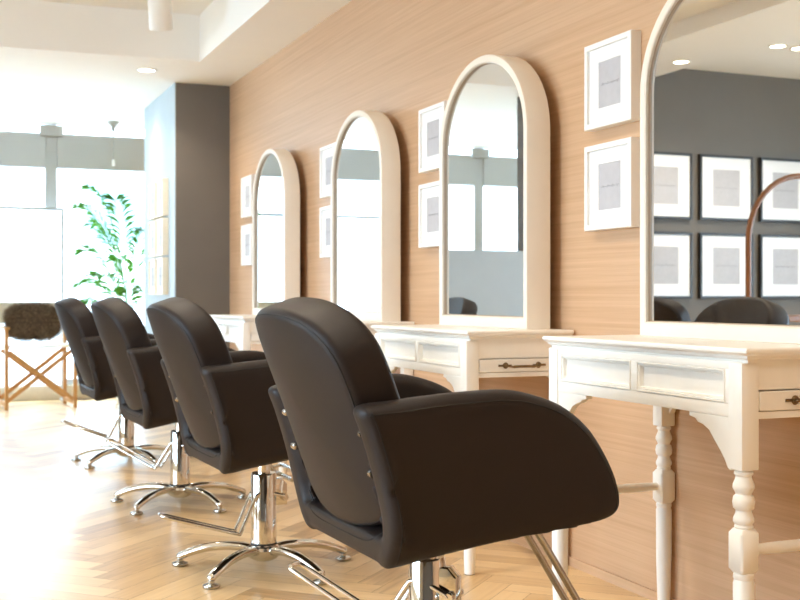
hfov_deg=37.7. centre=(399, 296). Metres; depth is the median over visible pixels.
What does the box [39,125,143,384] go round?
window
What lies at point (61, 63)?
ceiling
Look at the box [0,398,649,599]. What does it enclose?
floor
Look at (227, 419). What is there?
chair
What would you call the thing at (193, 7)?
ceiling
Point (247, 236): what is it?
print
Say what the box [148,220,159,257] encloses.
picture frame
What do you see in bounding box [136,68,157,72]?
recessed light
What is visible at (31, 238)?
screen
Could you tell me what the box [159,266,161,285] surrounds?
print
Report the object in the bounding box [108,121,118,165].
pendant lamp
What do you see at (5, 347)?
folding chair
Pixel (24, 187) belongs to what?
window
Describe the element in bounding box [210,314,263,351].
console table
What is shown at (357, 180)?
mirror glass
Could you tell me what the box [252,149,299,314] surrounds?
arched mirror
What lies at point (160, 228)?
print
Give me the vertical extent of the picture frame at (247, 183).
0.277 m
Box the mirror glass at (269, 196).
[256,154,282,307]
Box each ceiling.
[0,0,351,129]
[36,0,213,14]
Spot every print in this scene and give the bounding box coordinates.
[151,192,153,211]
[151,229,153,248]
[151,267,153,285]
[159,188,161,208]
[159,227,161,246]
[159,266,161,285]
[245,185,249,207]
[245,234,249,255]
[326,156,332,184]
[326,218,330,245]
[427,119,438,156]
[427,196,438,232]
[599,55,620,107]
[599,160,620,209]
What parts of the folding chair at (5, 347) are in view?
armrest, post, crossing leg, crossing leg, crossing leg, crossing leg, post, rail, post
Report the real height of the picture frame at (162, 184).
0.277 m
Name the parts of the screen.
rail, post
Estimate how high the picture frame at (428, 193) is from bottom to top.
0.277 m
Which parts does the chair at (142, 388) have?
backrest, leg, leg, leg, leg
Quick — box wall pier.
[176,83,229,347]
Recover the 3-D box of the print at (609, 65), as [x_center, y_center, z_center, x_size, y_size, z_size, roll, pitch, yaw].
[0.669,-0.685,3.734,0.001,0.150,0.132,0,0,-22]
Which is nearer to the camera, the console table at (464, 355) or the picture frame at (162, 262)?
the console table at (464, 355)
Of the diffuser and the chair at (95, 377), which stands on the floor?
the chair at (95, 377)
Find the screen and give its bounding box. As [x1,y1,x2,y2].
[0,206,63,401]
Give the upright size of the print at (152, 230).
0.150 m
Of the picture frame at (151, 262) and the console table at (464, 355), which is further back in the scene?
the picture frame at (151, 262)
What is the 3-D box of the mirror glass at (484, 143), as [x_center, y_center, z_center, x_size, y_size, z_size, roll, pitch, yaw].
[0.311,-0.398,4.360,0.001,0.931,0.668,0,0,-22]
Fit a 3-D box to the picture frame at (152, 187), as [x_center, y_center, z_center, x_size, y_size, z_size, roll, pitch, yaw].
[-1.905,-0.740,9.069,0.044,0.277,0.277,0,0,-22]
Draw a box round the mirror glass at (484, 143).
[446,64,522,315]
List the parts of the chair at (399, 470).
backrest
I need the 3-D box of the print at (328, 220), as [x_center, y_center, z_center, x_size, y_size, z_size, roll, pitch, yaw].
[-0.383,-0.355,6.350,0.001,0.150,0.132,0,0,-22]
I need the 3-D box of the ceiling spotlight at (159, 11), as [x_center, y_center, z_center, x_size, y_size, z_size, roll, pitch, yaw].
[-1.387,-1.692,6.761,0.135,0.316,0.210,0,0,-2]
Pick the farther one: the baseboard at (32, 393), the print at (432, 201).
the baseboard at (32, 393)
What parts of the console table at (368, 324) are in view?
leg, leg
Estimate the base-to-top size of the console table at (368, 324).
0.808 m
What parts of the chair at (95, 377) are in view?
backrest, leg, leg, leg, leg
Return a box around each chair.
[0,302,76,410]
[54,297,169,468]
[90,297,293,515]
[146,297,351,589]
[255,297,618,599]
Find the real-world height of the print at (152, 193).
0.150 m
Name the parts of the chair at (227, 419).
backrest, leg, leg, leg, leg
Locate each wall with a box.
[144,82,175,424]
[230,0,799,599]
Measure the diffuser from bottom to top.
0.001 m
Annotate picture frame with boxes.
[148,182,159,220]
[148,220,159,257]
[148,258,155,294]
[156,178,167,217]
[156,218,167,255]
[156,257,167,294]
[241,174,254,217]
[241,224,251,265]
[320,142,335,197]
[320,205,330,257]
[418,101,446,173]
[418,181,438,247]
[584,30,640,131]
[584,137,639,231]
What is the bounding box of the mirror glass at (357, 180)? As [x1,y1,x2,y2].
[335,117,379,311]
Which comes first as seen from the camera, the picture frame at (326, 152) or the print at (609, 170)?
the print at (609, 170)
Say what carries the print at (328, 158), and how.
attached to the picture frame at (326, 152)
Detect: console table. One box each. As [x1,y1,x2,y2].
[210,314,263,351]
[279,321,414,478]
[371,324,573,574]
[542,335,799,599]
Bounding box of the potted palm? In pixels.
[62,183,143,402]
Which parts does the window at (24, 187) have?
pane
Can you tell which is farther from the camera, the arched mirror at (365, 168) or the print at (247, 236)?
the print at (247, 236)
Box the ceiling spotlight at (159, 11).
[148,0,172,30]
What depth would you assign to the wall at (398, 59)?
4.11 m
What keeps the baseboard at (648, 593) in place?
attached to the wall at (398, 59)
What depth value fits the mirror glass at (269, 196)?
7.10 m
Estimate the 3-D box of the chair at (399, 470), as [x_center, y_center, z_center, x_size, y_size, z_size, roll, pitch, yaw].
[0.137,0.460,2.720,0.929,0.920,0.645,0,0,-24]
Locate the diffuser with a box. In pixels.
[139,69,153,71]
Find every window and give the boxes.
[0,122,143,342]
[0,131,44,168]
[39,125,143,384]
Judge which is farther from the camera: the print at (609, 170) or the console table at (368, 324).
the console table at (368, 324)
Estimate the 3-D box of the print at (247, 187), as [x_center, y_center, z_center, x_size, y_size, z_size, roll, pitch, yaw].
[-1.041,-0.685,7.988,0.001,0.150,0.132,0,0,-22]
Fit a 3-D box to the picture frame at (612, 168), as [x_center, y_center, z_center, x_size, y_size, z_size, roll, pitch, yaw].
[0.676,-0.355,3.737,0.038,0.277,0.277,0,0,-22]
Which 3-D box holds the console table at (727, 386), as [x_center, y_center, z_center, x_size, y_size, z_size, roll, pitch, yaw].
[0.765,0.516,3.015,0.405,0.808,0.904,0,0,-22]
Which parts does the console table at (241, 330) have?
leg, drawer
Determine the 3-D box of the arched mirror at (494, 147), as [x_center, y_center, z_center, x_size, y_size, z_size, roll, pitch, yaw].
[0.338,-0.392,4.371,0.092,1.007,0.732,0,0,-22]
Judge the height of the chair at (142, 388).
0.920 m
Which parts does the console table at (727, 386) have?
leg, leg, leg, drawer, drawer handle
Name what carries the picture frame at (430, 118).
attached to the wall at (398, 59)
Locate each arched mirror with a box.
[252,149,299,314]
[331,110,400,321]
[439,55,549,329]
[640,0,799,343]
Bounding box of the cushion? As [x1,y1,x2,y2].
[0,299,62,343]
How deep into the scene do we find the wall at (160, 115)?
8.87 m
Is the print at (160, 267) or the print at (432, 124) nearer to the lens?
the print at (432, 124)
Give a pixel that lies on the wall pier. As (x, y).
(202, 110)
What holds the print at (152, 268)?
attached to the picture frame at (151, 262)
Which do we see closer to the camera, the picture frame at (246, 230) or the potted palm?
the picture frame at (246, 230)
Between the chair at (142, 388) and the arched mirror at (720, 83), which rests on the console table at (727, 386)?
the arched mirror at (720, 83)
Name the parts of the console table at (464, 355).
leg, leg, drawer, drawer handle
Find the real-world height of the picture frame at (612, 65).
0.277 m
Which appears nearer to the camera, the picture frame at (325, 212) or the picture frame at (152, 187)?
the picture frame at (325, 212)
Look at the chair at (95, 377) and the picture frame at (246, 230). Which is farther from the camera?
the picture frame at (246, 230)
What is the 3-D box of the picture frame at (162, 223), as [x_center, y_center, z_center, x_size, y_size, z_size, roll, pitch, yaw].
[-1.784,-0.448,8.767,0.044,0.277,0.277,0,0,-22]
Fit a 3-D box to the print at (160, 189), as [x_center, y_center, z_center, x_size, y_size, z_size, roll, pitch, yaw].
[-1.794,-0.740,8.763,0.001,0.150,0.132,0,0,-22]
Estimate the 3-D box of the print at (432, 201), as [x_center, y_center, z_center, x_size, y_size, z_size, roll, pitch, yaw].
[0.143,-0.355,5.042,0.001,0.150,0.132,0,0,-22]
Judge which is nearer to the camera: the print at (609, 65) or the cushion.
the print at (609, 65)
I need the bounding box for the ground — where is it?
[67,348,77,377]
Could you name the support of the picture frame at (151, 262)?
attached to the wall at (160, 115)
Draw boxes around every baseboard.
[0,384,115,400]
[509,537,676,599]

